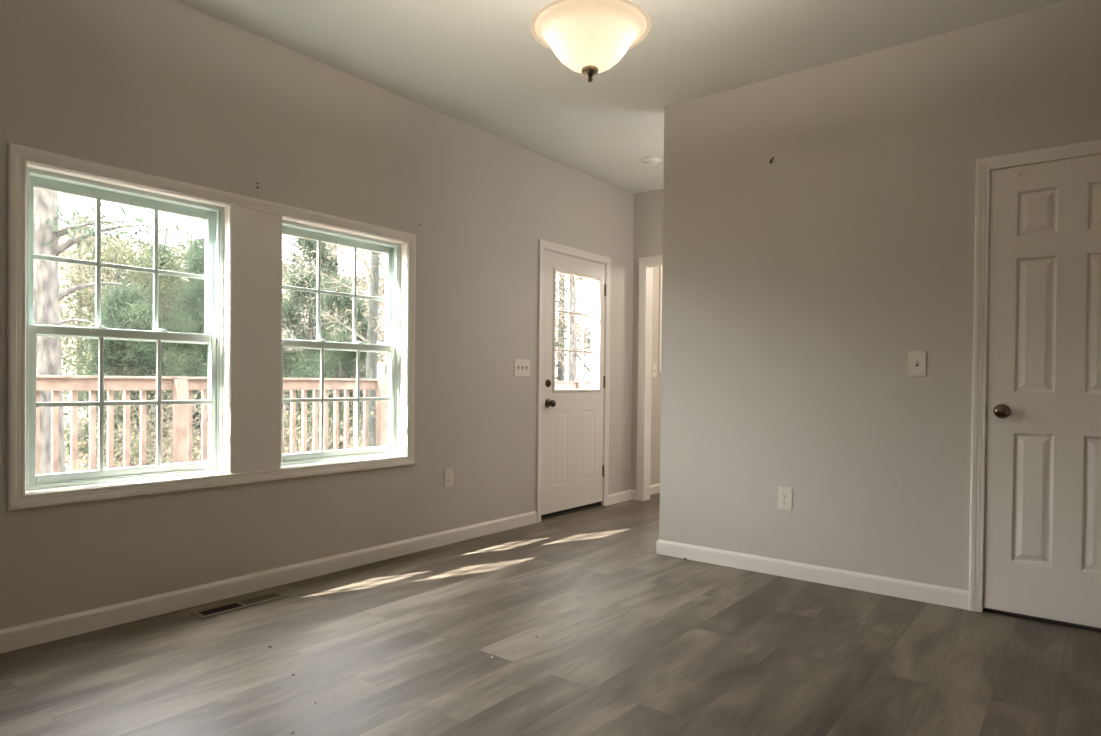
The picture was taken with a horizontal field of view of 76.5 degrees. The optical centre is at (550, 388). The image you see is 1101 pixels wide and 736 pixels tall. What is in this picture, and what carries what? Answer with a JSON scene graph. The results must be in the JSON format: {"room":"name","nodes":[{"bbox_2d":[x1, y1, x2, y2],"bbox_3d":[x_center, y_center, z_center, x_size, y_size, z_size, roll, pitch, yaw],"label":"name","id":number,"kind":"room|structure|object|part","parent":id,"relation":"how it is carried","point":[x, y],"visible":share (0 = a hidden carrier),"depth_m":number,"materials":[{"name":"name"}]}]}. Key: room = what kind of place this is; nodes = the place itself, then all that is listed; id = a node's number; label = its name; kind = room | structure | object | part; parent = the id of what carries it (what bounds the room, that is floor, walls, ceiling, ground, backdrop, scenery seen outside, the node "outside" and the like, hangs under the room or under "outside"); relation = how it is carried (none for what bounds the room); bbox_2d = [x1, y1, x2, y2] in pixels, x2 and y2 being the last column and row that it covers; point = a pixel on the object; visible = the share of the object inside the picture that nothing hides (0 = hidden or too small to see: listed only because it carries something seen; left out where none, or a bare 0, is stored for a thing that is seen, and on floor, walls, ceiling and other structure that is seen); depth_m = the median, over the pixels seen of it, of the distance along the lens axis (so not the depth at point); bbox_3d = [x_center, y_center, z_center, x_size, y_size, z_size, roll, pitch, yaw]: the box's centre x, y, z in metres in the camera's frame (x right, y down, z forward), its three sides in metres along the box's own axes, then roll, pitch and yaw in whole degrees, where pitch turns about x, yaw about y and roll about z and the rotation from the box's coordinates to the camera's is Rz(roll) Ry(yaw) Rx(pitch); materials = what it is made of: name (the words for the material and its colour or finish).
{"room":"empty living room","nodes":[
{"label":"empty living room","id":0,"kind":"room"},
{"bbox_2d":[0,0,660,628],"bbox_3d":[-1.117,-0.369,3.972,0.140,2.728,11.000,1,1,38],"label":"wall","id":1,"kind":"structure","parent":0,"point":[169,89],"depth_m":3.67,"materials":[{"name":"beige paint"}]},
{"bbox_2d":[26,162,230,493],"bbox_3d":[-1.835,-0.236,3.056,0.145,1.282,0.810,1,1,38],"label":"window","id":2,"kind":"structure","parent":1,"relation":"in","point":[216,216],"depth_m":3.07,"materials":[{"name":"beige paint"}]},
{"bbox_2d":[34,199,207,330],"bbox_3d":[-1.863,-0.534,3.078,0.010,0.560,0.702,1,1,38],"label":"grille","id":3,"kind":"object","parent":2,"relation":"attached to","point":[157,208],"depth_m":3.15,"materials":[{"name":"white plastic"}]},
{"bbox_3d":[-1.869,-0.540,3.083,0.029,0.648,0.778,1,1,38],"label":"sash","id":4,"kind":"part","parent":2,"relation":"part of","materials":[{"name":"white plastic"}]},
{"bbox_3d":[-1.846,0.066,3.066,0.030,0.656,0.778,1,1,38],"label":"sash","id":5,"kind":"part","parent":2,"relation":"part of","materials":[{"name":"white plastic"}]},
{"bbox_2d":[36,337,210,469],"bbox_3d":[-1.840,0.062,3.061,0.010,0.567,0.702,1,1,38],"label":"grille","id":6,"kind":"object","parent":2,"relation":"attached to","point":[101,403],"depth_m":3.14,"materials":[{"name":"white plastic"}]},
{"bbox_3d":[-1.834,0.380,3.058,0.008,0.007,0.478,1,1,38],"label":"lift rail","id":7,"kind":"part","parent":2,"relation":"part of","materials":[{"name":"white plastic"}]},
{"bbox_2d":[7,143,415,510],"bbox_3d":[-1.438,-0.236,3.435,0.017,1.393,2.008,1,1,38],"label":"window frame","id":8,"kind":"structure","parent":1,"relation":"in","point":[17,155],"depth_m":2.86,"materials":[{"name":"beige paint"}]},
{"bbox_2d":[229,205,281,473],"bbox_3d":[-1.446,-0.236,3.434,0.004,1.279,0.264,1,1,38],"label":"board","id":9,"kind":"object","parent":1,"relation":"attached to","point":[256,236],"visible":1,"depth_m":3.43,"materials":[{"name":"beige paint"}]},
{"bbox_2d":[0,511,536,653],"bbox_3d":[-2.276,0.956,2.389,0.012,0.088,7.072,1,1,38],"label":"baseboard","id":10,"kind":"structure","parent":1,"relation":"attached to","point":[43,631],"depth_m":3.32,"materials":[{"name":"beige paint"}]},
{"bbox_2d":[281,216,406,467],"bbox_3d":[-1.173,-0.238,3.909,0.145,1.282,0.820,1,1,38],"label":"window","id":11,"kind":"structure","parent":1,"relation":"in","point":[395,251],"depth_m":4.02,"materials":[{"name":"beige paint"}]},
{"bbox_2d":[282,240,387,342],"bbox_3d":[-1.201,-0.536,3.930,0.010,0.560,0.712,1,1,38],"label":"grille","id":12,"kind":"object","parent":11,"relation":"attached to","point":[355,246],"depth_m":4.01,"materials":[{"name":"white plastic"}]},
{"bbox_3d":[-1.207,-0.542,3.935,0.029,0.648,0.788,1,1,38],"label":"sash","id":13,"kind":"part","parent":11,"relation":"part of","materials":[{"name":"white plastic"}]},
{"bbox_2d":[283,348,390,451],"bbox_3d":[-1.178,0.060,3.913,0.010,0.567,0.712,1,1,38],"label":"grille","id":14,"kind":"object","parent":11,"relation":"attached to","point":[378,448],"depth_m":4.00,"materials":[{"name":"white plastic"}]},
{"bbox_3d":[-1.184,0.064,3.918,0.030,0.656,0.788,1,1,38],"label":"sash","id":15,"kind":"part","parent":11,"relation":"part of","materials":[{"name":"white plastic"}]},
{"bbox_3d":[-1.172,0.378,3.910,0.008,0.007,0.488,1,1,38],"label":"lift rail","id":16,"kind":"part","parent":11,"relation":"part of","materials":[{"name":"white plastic"}]},
{"bbox_2d":[444,468,452,486],"bbox_3d":[-0.652,0.567,4.473,0.008,0.118,0.074,1,1,38],"label":"wall outlet","id":17,"kind":"object","parent":1,"relation":"attached to","point":[448,473],"visible":1,"depth_m":4.47,"materials":[{"name":"beige plastic"}]},
{"bbox_2d":[514,359,529,376],"bbox_3d":[-0.200,-0.151,5.030,0.018,0.124,0.175,1,1,38],"label":"light switch","id":18,"kind":"object","parent":1,"relation":"attached to","point":[521,366],"visible":1,"depth_m":5.02,"materials":[{"name":"beige plastic"}]},
{"bbox_2d":[541,250,605,521],"bbox_3d":[0.171,-0.027,5.576,0.198,2.035,0.848,1,1,38],"label":"door","id":19,"kind":"structure","parent":1,"relation":"in","point":[572,419],"depth_m":5.52,"materials":[{"name":"beige paint"}]},
{"bbox_3d":[0.006,0.108,5.260,0.068,0.066,0.066,1,1,38],"label":"knob","id":20,"kind":"part","parent":19,"relation":"part of","materials":[{"name":"brown metal"}]},
{"bbox_2d":[555,274,597,388],"bbox_3d":[0.208,-0.452,5.582,0.012,0.901,0.600,1,1,38],"label":"grille","id":21,"kind":"object","parent":19,"relation":"attached to","point":[583,276],"depth_m":5.65,"materials":[{"name":"beige paint"}]},
{"bbox_3d":[0.217,-0.452,5.576,0.022,0.957,0.656,1,1,38],"label":"glass frame","id":22,"kind":"part","parent":19,"relation":"part of","materials":[{"name":"glass"}]},
{"bbox_2d":[536,239,610,522],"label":"door frame","id":23,"kind":"structure","parent":1,"relation":"in","point":[542,244],"depth_m":5.25,"materials":[{"name":"beige paint"}]},
{"bbox_2d":[608,490,635,504],"bbox_3d":[0.623,0.946,6.082,0.060,0.088,0.390,1,1,38],"label":"baseboard","id":24,"kind":"structure","parent":1,"relation":"attached to","point":[614,498],"depth_m":6.11,"materials":[{"name":"beige paint"}]},
{"bbox_2d":[652,364,656,376],"bbox_3d":[0.981,-0.172,6.550,0.018,0.120,0.075,1,1,38],"label":"light switch","id":25,"kind":"object","parent":1,"relation":"attached to","point":[654,366],"visible":1,"depth_m":6.55,"materials":[{"name":"beige plastic"}]},
{"bbox_2d":[658,266,661,371],"bbox_3d":[1.320,-0.668,6.975,0.017,1.014,0.939,1,1,38],"label":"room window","id":26,"kind":"structure","parent":1,"relation":"in","point":[660,267],"depth_m":6.61,"materials":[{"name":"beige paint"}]},
{"bbox_2d":[0,493,1100,735],"bbox_3d":[0.684,1.088,2.577,4.740,0.120,11.200,1,1,38],"label":"floor","id":27,"kind":"structure","parent":0,"point":[632,639],"depth_m":2.64,"materials":[{"name":"grey plastic"}]},
{"bbox_2d":[191,591,287,618],"bbox_3d":[-1.432,0.997,3.233,0.114,0.005,0.413,1,1,38],"label":"floor vent","id":28,"kind":"object","parent":27,"relation":"in","point":[232,606],"visible":1,"depth_m":3.22,"materials":[{"name":"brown metal"}]},
{"bbox_2d":[174,0,1069,193],"bbox_3d":[0.713,-1.760,2.546,4.740,0.120,11.200,1,1,38],"label":"ceiling","id":29,"kind":"structure","parent":0,"point":[480,64],"depth_m":3.53,"materials":[{"name":"white paint"}]},
{"bbox_2d":[530,0,650,82],"bbox_3d":[0.138,-1.375,2.379,0.412,0.657,0.412,1,1,38],"label":"ceiling lamp","id":30,"kind":"object","parent":29,"relation":"attached to","point":[589,37],"visible":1,"depth_m":2.29,"materials":[{"name":"white glass"}]},
{"bbox_2d":[642,157,660,165],"bbox_3d":[0.762,-1.709,5.259,0.140,0.038,0.140,1,1,38],"label":"smoke detector","id":31,"kind":"object","parent":29,"relation":"attached to","point":[649,161],"visible":1,"depth_m":5.22,"materials":[{"name":"white paint"}]},
{"bbox_2d":[631,189,662,489],"bbox_3d":[2.546,-0.342,4.907,4.500,2.728,0.120,1,1,38],"label":"wall","id":32,"kind":"structure","parent":0,"point":[648,206],"depth_m":6.19,"materials":[{"name":"beige paint"}]},
{"bbox_2d":[636,255,662,500],"bbox_3d":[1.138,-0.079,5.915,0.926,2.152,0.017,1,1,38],"label":"door frame","id":33,"kind":"structure","parent":32,"relation":"attached to","point":[653,259],"depth_m":6.17,"materials":[{"name":"beige paint"}]},
{"bbox_2d":[650,483,659,494],"bbox_3d":[3.322,0.975,5.938,4.500,0.088,2.454,1,1,38],"label":"baseboard","id":34,"kind":"structure","parent":32,"relation":"attached to","point":[654,489],"depth_m":6.58,"materials":[{"name":"beige paint"}]},
{"bbox_2d":[659,0,1100,608],"bbox_3d":[2.031,-0.330,3.292,3.331,2.728,0.120,1,1,38],"label":"wall partition","id":35,"kind":"structure","parent":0,"point":[798,288],"depth_m":3.60,"materials":[{"name":"beige paint"}]},
{"bbox_2d":[778,487,791,509],"bbox_3d":[1.275,0.595,3.800,0.078,0.120,0.008,1,1,38],"label":"wall outlet","id":36,"kind":"object","parent":35,"relation":"attached to","point":[784,493],"visible":1,"depth_m":3.80,"materials":[{"name":"beige plastic"}]},
{"bbox_2d":[781,499,787,504],"bbox_3d":[1.273,0.614,3.798,0.033,0.027,0.002,1,1,38],"label":"receptacle","id":37,"kind":"object","parent":36,"relation":"attached to","point":[783,501],"depth_m":3.80,"materials":[{"name":"beige plastic"}]},
{"bbox_2d":[656,539,968,609],"bbox_3d":[2.013,0.990,3.309,3.344,0.088,0.145,1,1,38],"label":"baseboard","id":38,"kind":"structure","parent":35,"relation":"attached to","point":[928,593],"depth_m":3.67,"materials":[{"name":"beige paint"}]},
{"bbox_2d":[908,351,926,376],"bbox_3d":[1.784,-0.123,3.397,0.081,0.124,0.018,1,1,38],"label":"light switch","id":39,"kind":"object","parent":35,"relation":"attached to","point":[917,360],"visible":1,"depth_m":3.40,"materials":[{"name":"beige plastic"}]},
{"bbox_2d":[969,139,1100,611],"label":"door casing","id":40,"kind":"structure","parent":35,"relation":"in","point":[983,165],"depth_m":3.23,"materials":[{"name":"beige paint"}]},
{"bbox_2d":[983,154,1100,631],"bbox_3d":[2.253,0.019,3.032,0.616,2.040,0.118,1,1,38],"label":"door","id":41,"kind":"structure","parent":35,"relation":"in","point":[1043,501],"depth_m":3.09,"materials":[{"name":"beige paint"}]},
{"bbox_3d":[2.043,0.102,3.164,0.066,0.066,0.068,1,1,38],"label":"knob","id":42,"kind":"part","parent":41,"relation":"part of","materials":[{"name":"brown metal"}]},
{"label":"outside","id":43,"kind":"structure","parent":0,"visible":0},
{"bbox_2d":[59,232,590,471],"bbox_3d":[-16.932,-6.491,44.733,75.000,16.768,110.000,1,1,38],"label":"ground","id":44,"kind":"structure","parent":43,"point":[380,374],"depth_m":40.43,"materials":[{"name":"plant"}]},
{"bbox_2d":[58,198,128,406],"bbox_3d":[-14.235,-2.580,21.213,3.191,6.423,3.658,0,1,-40],"label":"bare tree","id":45,"kind":"object","parent":44,"relation":"on","point":[81,211],"visible":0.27,"depth_m":20.86,"materials":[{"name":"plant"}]},
{"bbox_2d":[59,209,131,319],"bbox_3d":[-17.082,-3.888,25.983,3.093,5.964,3.214,0,1,-36],"label":"bare tree","id":46,"kind":"object","parent":44,"relation":"on","point":[89,254],"visible":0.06,"depth_m":25.77,"materials":[{"name":"grey plant"}]},
{"bbox_2d":[33,188,160,473],"bbox_3d":[-5.329,-2.041,8.870,1.666,9.006,1.881,1,1,38],"label":"tree","id":47,"kind":"object","parent":44,"relation":"on","point":[47,295],"visible":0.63,"depth_m":8.56,"materials":[{"name":"grey plant"}]},
{"bbox_2d":[64,418,151,471],"bbox_3d":[-8.156,1.451,11.584,2.704,2.008,3.288,0,1,-14],"label":"shrub","id":48,"kind":"object","parent":44,"relation":"on","point":[82,468],"visible":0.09,"depth_m":11.71,"materials":[{"name":"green plant"}]},
{"bbox_2d":[62,357,169,470],"bbox_3d":[-8.808,0.632,13.476,3.461,2.666,2.342,1,1,14],"label":"shrub","id":49,"kind":"object","parent":44,"relation":"on","point":[86,448],"visible":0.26,"depth_m":13.09,"materials":[{"name":"green plant"}]},
{"bbox_2d":[63,274,198,469],"bbox_3d":[-8.629,-0.157,14.162,2.769,4.452,2.362,0,1,-31],"label":"pine tree","id":50,"kind":"object","parent":44,"relation":"on","point":[130,312],"visible":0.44,"depth_m":13.94,"materials":[{"name":"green plant"}]},
{"bbox_2d":[65,422,196,458],"bbox_3d":[-8.735,1.267,14.737,2.669,1.953,2.275,1,1,38],"label":"shrub","id":51,"kind":"object","parent":44,"relation":"on","point":[86,422],"visible":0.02,"depth_m":14.40,"materials":[{"name":"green plant"}]},
{"bbox_2d":[59,216,206,448],"bbox_3d":[-9.896,-1.105,16.177,4.222,5.810,3.487,0,1,-44],"label":"leafy tree","id":52,"kind":"object","parent":44,"relation":"on","point":[110,250],"visible":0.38,"depth_m":15.88,"materials":[{"name":"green plant"}]},
{"bbox_2d":[86,206,201,372],"bbox_3d":[-11.959,-2.452,21.066,4.307,7.041,4.425,0,1,-22],"label":"leafy tree","id":53,"kind":"object","parent":44,"relation":"on","point":[165,236],"visible":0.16,"depth_m":20.67,"materials":[{"name":"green plant"}]},
{"bbox_2d":[85,375,207,466],"bbox_3d":[-7.393,0.911,12.987,2.286,2.365,2.301,1,1,38],"label":"shrub","id":54,"kind":"object","parent":44,"relation":"on","point":[154,407],"visible":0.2,"depth_m":12.93,"materials":[{"name":"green plant"}]},
{"bbox_2d":[104,428,200,465],"bbox_3d":[-4.701,1.560,9.696,3.328,2.227,3.140,1,1,38],"label":"shrub","id":55,"kind":"object","parent":44,"relation":"on","point":[133,450],"visible":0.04,"depth_m":8.96,"materials":[{"name":"green plant"}]},
{"bbox_2d":[123,238,197,407],"bbox_3d":[-10.856,-1.366,19.355,3.485,5.737,3.205,1,1,2],"label":"pine tree","id":56,"kind":"object","parent":44,"relation":"on","point":[160,247],"visible":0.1,"depth_m":18.91,"materials":[{"name":"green plant"}]},
{"bbox_2d":[136,213,203,355],"bbox_3d":[-12.747,-3.254,24.863,4.388,6.948,4.649,0,1,-24],"label":"leafy tree","id":57,"kind":"object","parent":44,"relation":"on","point":[170,220],"visible":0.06,"depth_m":24.47,"materials":[{"name":"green plant"}]},
{"bbox_2d":[149,243,207,447],"bbox_3d":[-8.016,-0.794,16.323,3.292,5.422,3.090,1,1,28],"label":"pine tree","id":58,"kind":"object","parent":44,"relation":"on","point":[198,267],"visible":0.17,"depth_m":15.95,"materials":[{"name":"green plant"}]},
{"bbox_2d":[151,231,207,434],"bbox_3d":[-8.658,-1.213,18.018,3.809,5.930,2.951,1,1,28],"label":"pine tree","id":59,"kind":"object","parent":44,"relation":"on","point":[196,246],"visible":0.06,"depth_m":17.90,"materials":[{"name":"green plant"}]},
{"bbox_2d":[166,398,207,455],"bbox_3d":[-9.063,0.774,16.845,2.939,2.344,3.109,1,1,13],"label":"shrub","id":60,"kind":"object","parent":44,"relation":"on","point":[196,398],"visible":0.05,"depth_m":16.95,"materials":[{"name":"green plant"}]},
{"bbox_2d":[114,390,312,463],"bbox_3d":[-5.437,1.180,12.001,2.773,2.326,3.268,1,1,38],"label":"shrub","id":61,"kind":"object","parent":44,"relation":"on","point":[166,450],"visible":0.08,"depth_m":11.41,"materials":[{"name":"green plant"}]},
{"bbox_2d":[282,235,314,392],"bbox_3d":[-8.623,-2.067,21.482,4.201,7.011,4.075,1,1,35],"label":"pine tree","id":62,"kind":"object","parent":44,"relation":"on","point":[282,235],"visible":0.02,"depth_m":21.87,"materials":[{"name":"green plant"}]},
{"bbox_2d":[284,374,351,452],"bbox_3d":[-5.268,0.999,13.838,3.200,2.636,2.765,1,1,38],"label":"shrub","id":63,"kind":"object","parent":44,"relation":"on","point":[310,414],"visible":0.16,"depth_m":13.84,"materials":[{"name":"green plant"}]},
{"bbox_2d":[285,412,372,451],"bbox_3d":[-2.873,1.430,9.232,2.274,2.268,2.117,1,1,12],"label":"shrub","id":64,"kind":"object","parent":44,"relation":"on","point":[299,431],"visible":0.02,"depth_m":8.91,"materials":[{"name":"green plant"}]},
{"bbox_2d":[284,407,375,453],"bbox_3d":[-3.272,1.477,10.581,2.532,2.535,3.054,1,1,-4],"label":"shrub","id":65,"kind":"object","parent":44,"relation":"on","point":[372,412],"visible":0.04,"depth_m":10.80,"materials":[{"name":"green plant"}]},
{"bbox_2d":[282,236,377,441],"bbox_3d":[-5.823,-1.227,17.583,4.338,6.545,3.851,1,1,-7],"label":"pine tree","id":66,"kind":"object","parent":44,"relation":"on","point":[309,245],"visible":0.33,"depth_m":17.62,"materials":[{"name":"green plant"}]},
{"bbox_2d":[282,236,381,393],"bbox_3d":[-6.608,-3.910,20.181,5.518,11.522,4.284,0,1,-22],"label":"bare tree","id":67,"kind":"object","parent":44,"relation":"on","point":[322,322],"visible":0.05,"depth_m":20.23,"materials":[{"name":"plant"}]},
{"bbox_2d":[282,235,384,446],"bbox_3d":[-3.689,-3.042,13.952,4.668,10.897,4.028,1,1,38],"label":"tree","id":68,"kind":"object","parent":44,"relation":"on","point":[373,289],"visible":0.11,"depth_m":13.92,"materials":[{"name":"green plant"}]},
{"bbox_2d":[282,235,384,377],"bbox_3d":[-7.185,-4.348,22.172,7.462,12.120,6.427,1,1,-6],"label":"leafy tree","id":69,"kind":"object","parent":44,"relation":"on","point":[285,235],"visible":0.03,"depth_m":22.35,"materials":[{"name":"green plant"}]},
{"bbox_2d":[282,236,384,377],"bbox_3d":[-7.715,-4.885,24.678,5.640,12.121,6.976,1,1,22],"label":"pine tree","id":70,"kind":"object","parent":44,"relation":"on","point":[291,236],"visible":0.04,"depth_m":25.07,"materials":[{"name":"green plant"}]},
{"bbox_2d":[283,262,384,450],"bbox_3d":[-5.064,-0.344,16.251,2.521,5.217,3.045,1,1,1],"label":"pine tree","id":71,"kind":"object","parent":44,"relation":"on","point":[346,302],"visible":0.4,"depth_m":16.02,"materials":[{"name":"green plant"}]},
{"bbox_2d":[297,250,384,342],"bbox_3d":[-4.569,-3.865,19.407,4.538,11.993,6.033,1,1,-4],"label":"bare tree","id":72,"kind":"object","parent":44,"relation":"on","point":[337,250],"visible":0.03,"depth_m":19.54,"materials":[{"name":"grey plant"}]},
{"bbox_2d":[297,250,384,339],"bbox_3d":[-6.569,-5.839,27.642,6.947,13.585,5.911,0,1,-31],"label":"pine tree","id":73,"kind":"object","parent":44,"relation":"on","point":[352,250],"visible":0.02,"depth_m":27.48,"materials":[{"name":"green plant"}]},
{"bbox_2d":[310,391,387,450],"bbox_3d":[-3.864,0.996,15.129,2.635,2.660,2.820,1,1,7],"label":"shrub","id":74,"kind":"object","parent":44,"relation":"on","point":[361,405],"visible":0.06,"depth_m":15.25,"materials":[{"name":"green plant"}]},
{"bbox_2d":[315,246,384,363],"bbox_3d":[-4.030,-4.371,22.183,7.864,12.885,7.804,1,1,13],"label":"leafy tree","id":75,"kind":"object","parent":44,"relation":"on","point":[343,246],"visible":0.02,"depth_m":20.99,"materials":[{"name":"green plant"}]},
{"bbox_2d":[344,251,384,377],"bbox_3d":[-3.444,-2.160,18.090,4.059,8.900,4.450,1,1,14],"label":"bare tree","id":76,"kind":"object","parent":44,"relation":"on","point":[383,280],"visible":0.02,"depth_m":17.70,"materials":[{"name":"grey plant"}]},
{"bbox_2d":[384,353,387,412],"bbox_3d":[-3.491,-3.655,14.621,3.484,12.084,3.643,0,1,-24],"label":"tree","id":77,"kind":"object","parent":44,"relation":"on","point":[386,354],"visible":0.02,"depth_m":14.88,"materials":[{"name":"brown plant"}]},
{"bbox_2d":[555,289,566,351],"bbox_3d":[-1.382,-3.388,19.768,6.368,11.290,5.509,1,1,35],"label":"pine tree","id":78,"kind":"object","parent":44,"relation":"on","point":[564,289],"visible":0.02,"depth_m":20.91,"materials":[{"name":"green plant"}]},
{"bbox_2d":[555,272,590,380],"bbox_3d":[0.769,-2.734,17.557,4.240,10.217,5.038,0,1,-22],"label":"bare tree","id":79,"kind":"object","parent":44,"relation":"on","point":[573,341],"visible":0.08,"depth_m":17.64,"materials":[{"name":"grey plant"}]},
{"bbox_2d":[555,273,590,382],"bbox_3d":[0.677,-4.090,24.421,7.300,12.292,6.592,1,1,14],"label":"pine tree","id":80,"kind":"object","parent":44,"relation":"on","point":[560,375],"visible":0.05,"depth_m":24.26,"materials":[{"name":"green plant"}]},
{"bbox_2d":[555,272,590,375],"bbox_3d":[1.392,-4.111,20.909,6.182,12.672,8.335,1,1,42],"label":"leafy tree","id":81,"kind":"object","parent":44,"relation":"on","point":[560,322],"visible":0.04,"depth_m":20.30,"materials":[{"name":"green plant"}]},
{"bbox_3d":[-0.961,1.835,6.833,3.018,1.500,12.700,1,1,38],"label":"platform","id":82,"kind":"object","parent":44,"relation":"on","visible":0},
{"bbox_2d":[36,375,589,474],"bbox_3d":[-1.996,0.477,7.633,0.170,1.178,12.700,1,1,38],"label":"deck railing","id":83,"kind":"object","parent":82,"relation":"on","point":[182,387],"visible":0.2,"depth_m":5.99,"materials":[{"name":"brown wood"}]},
{"bbox_3d":[-3.196,0.494,6.023,0.089,1.154,0.090,1,1,38],"label":"post","id":84,"kind":"part","parent":83,"relation":"part of","materials":[{"name":"brown wood"}]},
{"bbox_3d":[-2.011,-0.042,7.643,0.040,0.095,12.700,1,1,38],"label":"rail","id":85,"kind":"part","parent":83,"relation":"part of","materials":[{"name":"brown wood"}]},
{"bbox_3d":[-1.872,0.489,7.727,0.089,1.154,0.090,1,1,38],"label":"post","id":86,"kind":"part","parent":83,"relation":"part of","materials":[{"name":"brown wood"}]},
{"bbox_3d":[0.456,0.481,10.724,0.089,1.154,0.090,1,1,38],"label":"post","id":87,"kind":"part","parent":83,"relation":"part of","materials":[{"name":"brown wood"}]}
]}

